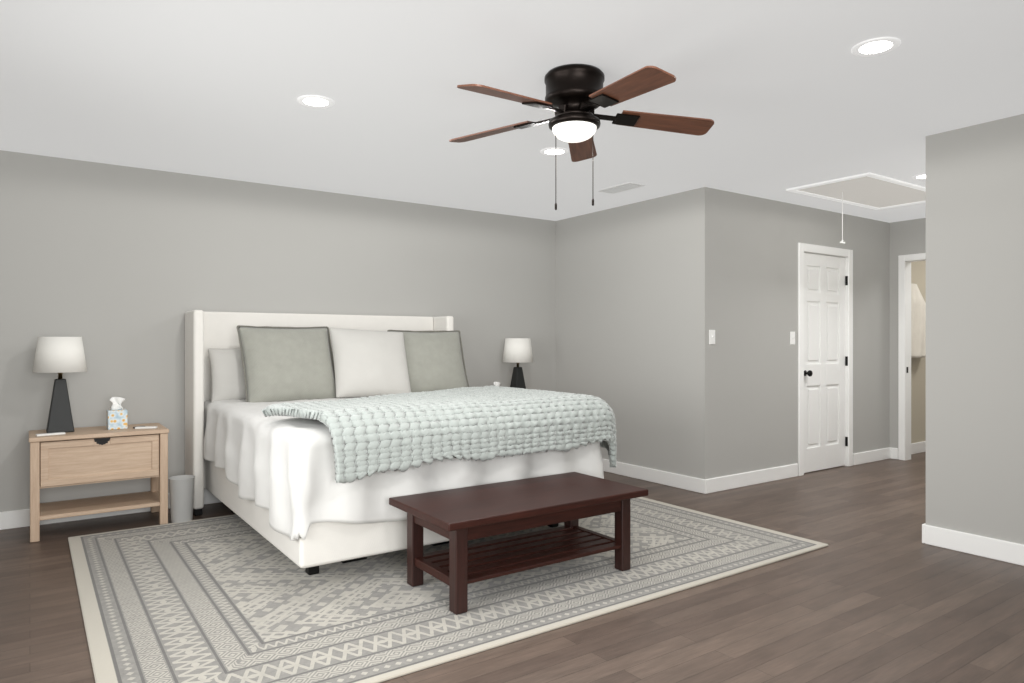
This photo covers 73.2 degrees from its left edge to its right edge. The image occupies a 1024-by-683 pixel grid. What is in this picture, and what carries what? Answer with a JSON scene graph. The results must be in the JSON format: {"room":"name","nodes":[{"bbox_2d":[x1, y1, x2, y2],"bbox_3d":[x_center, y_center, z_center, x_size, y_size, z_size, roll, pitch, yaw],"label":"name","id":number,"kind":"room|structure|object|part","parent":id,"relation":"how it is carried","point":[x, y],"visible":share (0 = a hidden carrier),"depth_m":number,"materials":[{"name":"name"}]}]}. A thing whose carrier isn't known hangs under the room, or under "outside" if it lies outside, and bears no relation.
{"room":"bedroom","nodes":[
{"label":"bedroom","id":0,"kind":"room"},
{"bbox_2d":[0,150,555,511],"bbox_3d":[-1.720,-0.010,5.605,5.440,2.440,0.120,0,0,-35],"label":"wall","id":1,"kind":"structure","parent":0,"point":[115,258],"depth_m":5.04,"materials":[{"name":"grey paint"}]},
{"bbox_2d":[0,489,220,529],"bbox_3d":[-1.681,1.153,5.549,5.200,0.115,0.016,0,0,-35],"label":"baseboard","id":2,"kind":"structure","parent":1,"relation":"attached to","point":[15,518],"depth_m":4.59,"materials":[{"name":"white wood"}]},
{"bbox_2d":[0,0,1023,222],"bbox_3d":[2.034,-1.280,4.056,9.820,0.100,6.960,0,0,-35],"label":"ceiling","id":3,"kind":"structure","parent":0,"point":[209,88],"depth_m":3.39,"materials":[{"name":"grey paint"}]},
{"bbox_2d":[297,95,333,107],"bbox_3d":[-1.004,-1.226,3.532,0.184,0.006,0.184,0,0,-35],"label":"recessed light","id":4,"kind":"object","parent":3,"relation":"in","point":[314,101],"visible":1,"depth_m":3.52,"materials":[{"name":"grey plastic"}]},
{"bbox_2d":[540,147,568,155],"bbox_3d":[0.274,-1.226,4.461,0.184,0.006,0.184,0,0,-35],"label":"recessed light","id":5,"kind":"object","parent":3,"relation":"in","point":[547,151],"visible":0.98,"depth_m":4.45,"materials":[{"name":"grey plastic"}]},
{"bbox_2d":[449,64,713,209],"bbox_3d":[0.281,-0.917,3.145,1.263,0.624,1.263,0,0,-35],"label":"fan","id":6,"kind":"object","parent":3,"relation":"attached to","point":[574,91],"visible":1,"depth_m":3.09,"materials":[{"name":"brown wood"}]},
{"bbox_3d":[-0.098,-1.026,3.385,0.445,0.007,0.142,-5,10,28],"label":"blade","id":7,"kind":"part","parent":6,"relation":"part of","materials":[{"name":"brown wood"}]},
{"bbox_3d":[-0.027,-1.026,2.877,0.445,0.007,0.142,-6,16,-44],"label":"blade","id":8,"kind":"part","parent":6,"relation":"part of","materials":[{"name":"brown wood"}]},
{"bbox_3d":[0.288,-0.799,3.180,0.151,0.389,0.108,0,0,-35],"label":"pull chain","id":9,"kind":"part","parent":6,"relation":"part of","materials":[{"name":"brown metal"}]},
{"bbox_3d":[0.288,-0.953,3.180,0.204,0.062,0.204,0,0,-35],"label":"lamp shade","id":10,"kind":"part","parent":6,"relation":"part of","materials":[{"name":"white glass"}]},
{"bbox_3d":[0.364,-1.026,3.610,0.142,0.007,0.445,-12,-6,9],"label":"blade","id":11,"kind":"part","parent":6,"relation":"part of","materials":[{"name":"brown wood"}]},
{"bbox_3d":[0.479,-1.026,2.788,0.142,0.007,0.445,13,-2,-26],"label":"blade","id":12,"kind":"part","parent":6,"relation":"part of","materials":[{"name":"brown wood"}]},
{"bbox_3d":[0.720,-1.026,3.240,0.445,0.007,0.142,4,-13,-8],"label":"blade","id":13,"kind":"part","parent":6,"relation":"part of","materials":[{"name":"brown wood"}]},
{"bbox_2d":[598,182,644,193],"bbox_3d":[0.870,-1.226,5.512,0.170,0.008,0.360,0,0,-35],"label":"ceiling vent","id":14,"kind":"object","parent":3,"relation":"attached to","point":[629,185],"depth_m":5.49,"materials":[{"name":"white metal"}]},
{"bbox_2d":[786,172,925,243],"bbox_3d":[2.986,-1.016,5.697,1.420,0.427,0.680,0,0,-35],"label":"ceiling hatch","id":15,"kind":"object","parent":3,"relation":"in","point":[867,190],"depth_m":5.63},
{"bbox_2d":[851,37,900,56],"bbox_3d":[1.516,-1.226,2.877,0.184,0.006,0.184,0,0,-35],"label":"recessed light","id":16,"kind":"object","parent":3,"relation":"in","point":[881,45],"visible":1,"depth_m":2.87,"materials":[{"name":"grey plastic"}]},
{"bbox_2d":[912,174,925,179],"bbox_3d":[3.078,-1.226,5.127,0.184,0.006,0.184,0,0,-35],"label":"recessed light","id":17,"kind":"object","parent":3,"relation":"in","point":[920,176],"visible":0.39,"depth_m":5.15,"materials":[{"name":"grey plastic"}]},
{"bbox_2d":[0,452,1023,682],"bbox_3d":[2.034,1.260,4.056,9.820,0.100,6.960,0,0,-35],"label":"floor","id":18,"kind":"structure","parent":0,"point":[879,603],"depth_m":3.08,"materials":[{"name":"brown wood"}]},
{"bbox_2d":[29,423,168,542],"bbox_3d":[-2.708,0.894,4.532,0.762,0.628,0.448,0,0,-35],"label":"nightstand","id":19,"kind":"object","parent":18,"relation":"on","point":[98,454],"visible":0.96,"depth_m":4.39,"materials":[{"name":"brown wood"}]},
{"bbox_2d":[36,432,65,436],"bbox_3d":[-2.852,0.573,4.266,0.150,0.012,0.045,0,0,-43],"label":"remote","id":20,"kind":"object","parent":19,"relation":"on","point":[56,433],"visible":1,"depth_m":4.25,"materials":[{"name":"white plastic"}]},
{"bbox_2d":[32,337,86,432],"bbox_3d":[-2.904,0.275,4.436,0.296,0.609,0.296,0,0,-35],"label":"lamp","id":21,"kind":"object","parent":19,"relation":"on","point":[60,355],"visible":0.99,"depth_m":4.37,"materials":[{"name":"black"}]},
{"bbox_3d":[-2.904,0.083,4.436,0.296,0.225,0.296,0,0,-35],"label":"lamp shade","id":22,"kind":"part","parent":21,"relation":"part of","materials":[{"name":"white fabric"}]},
{"bbox_3d":[-2.904,0.111,4.436,0.036,0.262,0.036,0,0,-35],"label":"stem","id":23,"kind":"part","parent":21,"relation":"part of","materials":[{"name":"black metal"}]},
{"bbox_3d":[-2.595,0.634,4.370,0.088,0.043,0.002,0,0,-35],"label":"handle","id":24,"kind":"part","parent":19,"relation":"part of","materials":[{"name":"black metal"}]},
{"bbox_2d":[107,397,127,429],"bbox_3d":[-2.629,0.473,4.592,0.112,0.212,0.112,0,0,-35],"label":"tissue box","id":25,"kind":"object","parent":19,"relation":"on","point":[117,417],"visible":1,"depth_m":4.56,"materials":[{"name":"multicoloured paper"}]},
{"bbox_2d":[135,426,157,428],"bbox_3d":[-2.435,0.573,4.594,0.130,0.012,0.040,0,0,-15],"label":"remote","id":26,"kind":"object","parent":19,"relation":"on","point":[142,427],"visible":1,"depth_m":4.58,"materials":[{"name":"white plastic"}]},
{"bbox_2d":[168,475,194,522],"bbox_3d":[-2.213,1.058,4.626,0.164,0.296,0.164,0,0,-35],"label":"waste bin","id":27,"kind":"object","parent":18,"relation":"on","point":[181,487],"visible":1,"depth_m":4.57,"materials":[{"name":"white plastic"}]},
{"bbox_2d":[68,497,827,682],"bbox_3d":[-0.423,1.204,4.151,3.680,0.012,2.750,0,0,-35],"label":"rug","id":28,"kind":"object","parent":18,"relation":"on","point":[208,600],"visible":0.66,"depth_m":3.23,"materials":[{"name":"grey fabric"}]},
{"bbox_2d":[185,310,616,574],"bbox_3d":[-0.830,0.494,4.669,2.141,1.428,2.422,0,0,-35],"label":"bed","id":29,"kind":"object","parent":28,"relation":"on","point":[305,427],"visible":1,"depth_m":3.98,"materials":[{"name":"fabric"}]},
{"bbox_2d":[236,325,335,401],"bbox_3d":[-1.619,0.169,5.042,0.707,0.622,0.214,0,-22,-39],"label":"pillow","id":30,"kind":"object","parent":29,"relation":"on","point":[281,364],"depth_m":4.95,"materials":[{"name":"fabric"}]},
{"bbox_3d":[-0.894,0.472,4.706,2.075,1.385,2.260,0,0,-35],"label":"frame","id":31,"kind":"part","parent":29,"relation":"part of","materials":[{"name":"fabric"}]},
{"bbox_2d":[330,328,410,397],"bbox_3d":[-1.091,0.170,5.350,0.640,0.600,0.220,4,-26,-33],"label":"pillow","id":32,"kind":"object","parent":29,"relation":"on","point":[366,363],"depth_m":5.25,"materials":[{"name":"white fabric"}]},
{"bbox_2d":[204,397,603,540],"bbox_3d":[-0.827,0.679,4.650,2.012,0.536,2.222,0,0,-35],"label":"duvet","id":33,"kind":"object","parent":29,"relation":"on","point":[281,468],"depth_m":3.60,"materials":[{"name":"fabric"}]},
{"bbox_2d":[387,330,468,391],"bbox_3d":[-0.682,0.179,5.709,0.664,0.602,0.205,0,-22,-29],"label":"pillow","id":34,"kind":"object","parent":29,"relation":"on","point":[434,359],"depth_m":5.65,"materials":[{"name":"fabric"}]},
{"bbox_2d":[261,385,616,482],"bbox_3d":[-0.494,0.558,4.243,2.074,0.462,1.318,0,0,-35],"label":"blanket","id":35,"kind":"object","parent":29,"relation":"on","point":[492,433],"depth_m":3.66,"materials":[{"name":"grey fabric"}]},
{"bbox_2d":[389,472,647,614],"bbox_3d":[0.052,0.985,3.513,1.200,0.423,0.600,0,0,-35],"label":"bench","id":36,"kind":"object","parent":28,"relation":"on","point":[459,515],"visible":1,"depth_m":3.38,"materials":[{"name":"brown wood"}]},
{"bbox_3d":[0.079,0.894,6.479,0.762,0.628,0.448,0,0,-35],"label":"nightstand","id":37,"kind":"object","parent":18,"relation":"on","visible":0},
{"bbox_2d":[502,338,532,388],"bbox_3d":[0.055,0.275,6.504,0.296,0.609,0.296,0,0,-35],"label":"lamp","id":38,"kind":"object","parent":37,"relation":"on","point":[516,350],"visible":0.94,"depth_m":6.41,"materials":[{"name":"black"}]},
{"bbox_3d":[0.055,0.083,6.504,0.296,0.225,0.296,0,0,-35],"label":"lamp shade","id":39,"kind":"part","parent":38,"relation":"part of","materials":[{"name":"white fabric"}]},
{"bbox_2d":[556,190,692,476],"bbox_3d":[1.004,-0.010,6.350,0.120,2.440,1.780,0,0,-35],"label":"wall","id":40,"kind":"structure","parent":0,"point":[624,274],"depth_m":6.12,"materials":[{"name":"grey paint"}]},
{"bbox_2d":[602,458,705,493],"bbox_3d":[0.992,1.153,6.248,0.016,0.115,1.900,0,0,-35],"label":"baseboard","id":41,"kind":"structure","parent":40,"relation":"attached to","point":[680,481],"depth_m":5.87,"materials":[{"name":"white wood"}]},
{"bbox_2d":[693,187,800,478],"bbox_3d":[2.040,-0.010,5.915,1.320,2.440,0.120,0,0,-35],"label":"wall","id":42,"kind":"structure","parent":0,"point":[745,247],"depth_m":5.78,"materials":[{"name":"grey paint"}]},
{"bbox_2d":[709,330,714,343],"bbox_3d":[1.607,-0.035,5.530,0.072,0.116,0.014,0,0,-35],"label":"switch","id":43,"kind":"object","parent":42,"relation":"attached to","point":[711,332],"visible":1,"depth_m":5.52,"materials":[{"name":"white plastic"}]},
{"bbox_2d":[706,463,797,493],"bbox_3d":[2.051,1.153,5.839,1.250,0.115,0.016,0,0,-35],"label":"baseboard","id":44,"kind":"structure","parent":42,"relation":"attached to","point":[722,483],"depth_m":5.80,"materials":[{"name":"white wood"}]},
{"bbox_2d":[790,332,794,344],"bbox_3d":[2.509,-0.030,6.160,0.072,0.116,0.014,0,0,-35],"label":"switch","id":45,"kind":"object","parent":42,"relation":"attached to","point":[792,334],"visible":1,"depth_m":6.16,"materials":[{"name":"white plastic"}]},
{"bbox_2d":[801,206,847,248],"bbox_3d":[2.905,-1.032,6.519,0.790,0.395,0.120,0,0,-35],"label":"wall","id":46,"kind":"structure","parent":0,"point":[820,227],"depth_m":6.45,"materials":[{"name":"grey paint"}]},
{"bbox_2d":[798,243,852,475],"bbox_3d":[2.910,0.160,6.511,0.900,2.100,0.138,0,0,-35],"label":"door frame","id":47,"kind":"structure","parent":46,"relation":"attached to","point":[803,248],"depth_m":6.56,"materials":[{"name":"white wood"}]},
{"bbox_2d":[804,253,844,472],"bbox_3d":[2.937,0.195,6.473,0.746,2.015,0.104,0,0,-35],"label":"door","id":48,"kind":"structure","parent":47,"relation":"attached to","point":[824,275],"depth_m":6.50,"materials":[{"name":"white wood"}]},
{"bbox_3d":[2.699,0.290,6.285,0.058,0.058,0.067,0,0,-35],"label":"knob","id":49,"kind":"part","parent":48,"relation":"part of","materials":[{"name":"black metal"}]},
{"bbox_2d":[845,276,847,445],"bbox_3d":[3.246,0.190,6.691,0.014,1.650,0.024,0,0,-35],"label":"door hinge","id":50,"kind":"object","parent":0,"point":[846,277],"depth_m":6.68,"materials":[{"name":"metal"}]},
{"bbox_2d":[848,215,889,453],"bbox_3d":[3.602,-0.010,7.006,0.910,2.440,0.120,0,0,-35],"label":"wall","id":51,"kind":"structure","parent":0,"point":[869,239],"depth_m":6.93,"materials":[{"name":"grey paint"}]},
{"bbox_2d":[853,447,890,465],"bbox_3d":[3.620,1.153,6.936,0.720,0.115,0.016,0,0,-35],"label":"baseboard","id":52,"kind":"structure","parent":51,"relation":"attached to","point":[885,453],"depth_m":6.91,"materials":[{"name":"white wood"}]},
{"bbox_2d":[890,218,925,447],"bbox_3d":[4.251,-0.010,6.767,0.120,2.440,1.015,0,0,-35],"label":"wall","id":53,"kind":"structure","parent":0,"point":[896,228],"depth_m":7.09,"materials":[{"name":"grey paint"}]},
{"bbox_2d":[891,447,897,459],"bbox_3d":[3.935,1.153,7.100,0.016,0.115,0.074,0,0,-35],"label":"baseboard","id":54,"kind":"structure","parent":53,"relation":"attached to","point":[894,451],"depth_m":7.09,"materials":[{"name":"white wood"}]},
{"bbox_2d":[898,253,925,460],"bbox_3d":[4.284,0.165,6.704,0.138,2.090,0.965,0,0,-35],"label":"trim","id":55,"kind":"structure","parent":53,"relation":"attached to","point":[904,261],"depth_m":7.04,"materials":[{"name":"white wood"}]},
{"bbox_2d":[911,261,925,442],"bbox_3d":[4.541,-0.010,7.661,1.380,2.440,0.120,0,0,-35],"label":"wall","id":56,"kind":"structure","parent":0,"point":[918,269],"depth_m":7.50,"materials":[{"name":"beige paint"}]},
{"bbox_2d":[911,284,925,357],"bbox_3d":[4.253,-0.220,7.288,0.620,0.781,0.142,0,0,-35],"label":"robe","id":57,"kind":"object","parent":56,"relation":"hanging from","point":[918,305],"visible":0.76,"depth_m":7.23,"materials":[{"name":"white fabric"}]},
{"bbox_2d":[911,441,925,453],"bbox_3d":[4.580,1.153,7.606,1.380,0.115,0.016,0,0,-35],"label":"baseboard","id":58,"kind":"structure","parent":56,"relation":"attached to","point":[919,447],"depth_m":7.47,"materials":[{"name":"white wood"}]},
{"bbox_2d":[926,114,1023,543],"bbox_3d":[3.436,-0.010,2.870,0.120,2.440,3.170,0,0,-35],"label":"wall","id":59,"kind":"structure","parent":0,"point":[975,173],"depth_m":3.92,"materials":[{"name":"grey paint"}]},
{"bbox_2d":[922,523,925,542],"bbox_3d":[2.517,1.153,4.171,0.136,0.115,0.016,0,0,-35],"label":"baseboard","id":60,"kind":"structure","parent":59,"relation":"attached to","point":[924,524],"depth_m":4.13,"materials":[{"name":"white wood"}]},
{"bbox_2d":[925,525,1023,565],"bbox_3d":[3.375,1.153,2.837,0.016,0.115,3.154,0,0,-35],"label":"baseboard","id":61,"kind":"structure","parent":59,"relation":"attached to","point":[987,547],"depth_m":3.90,"materials":[{"name":"white wood"}]}
]}

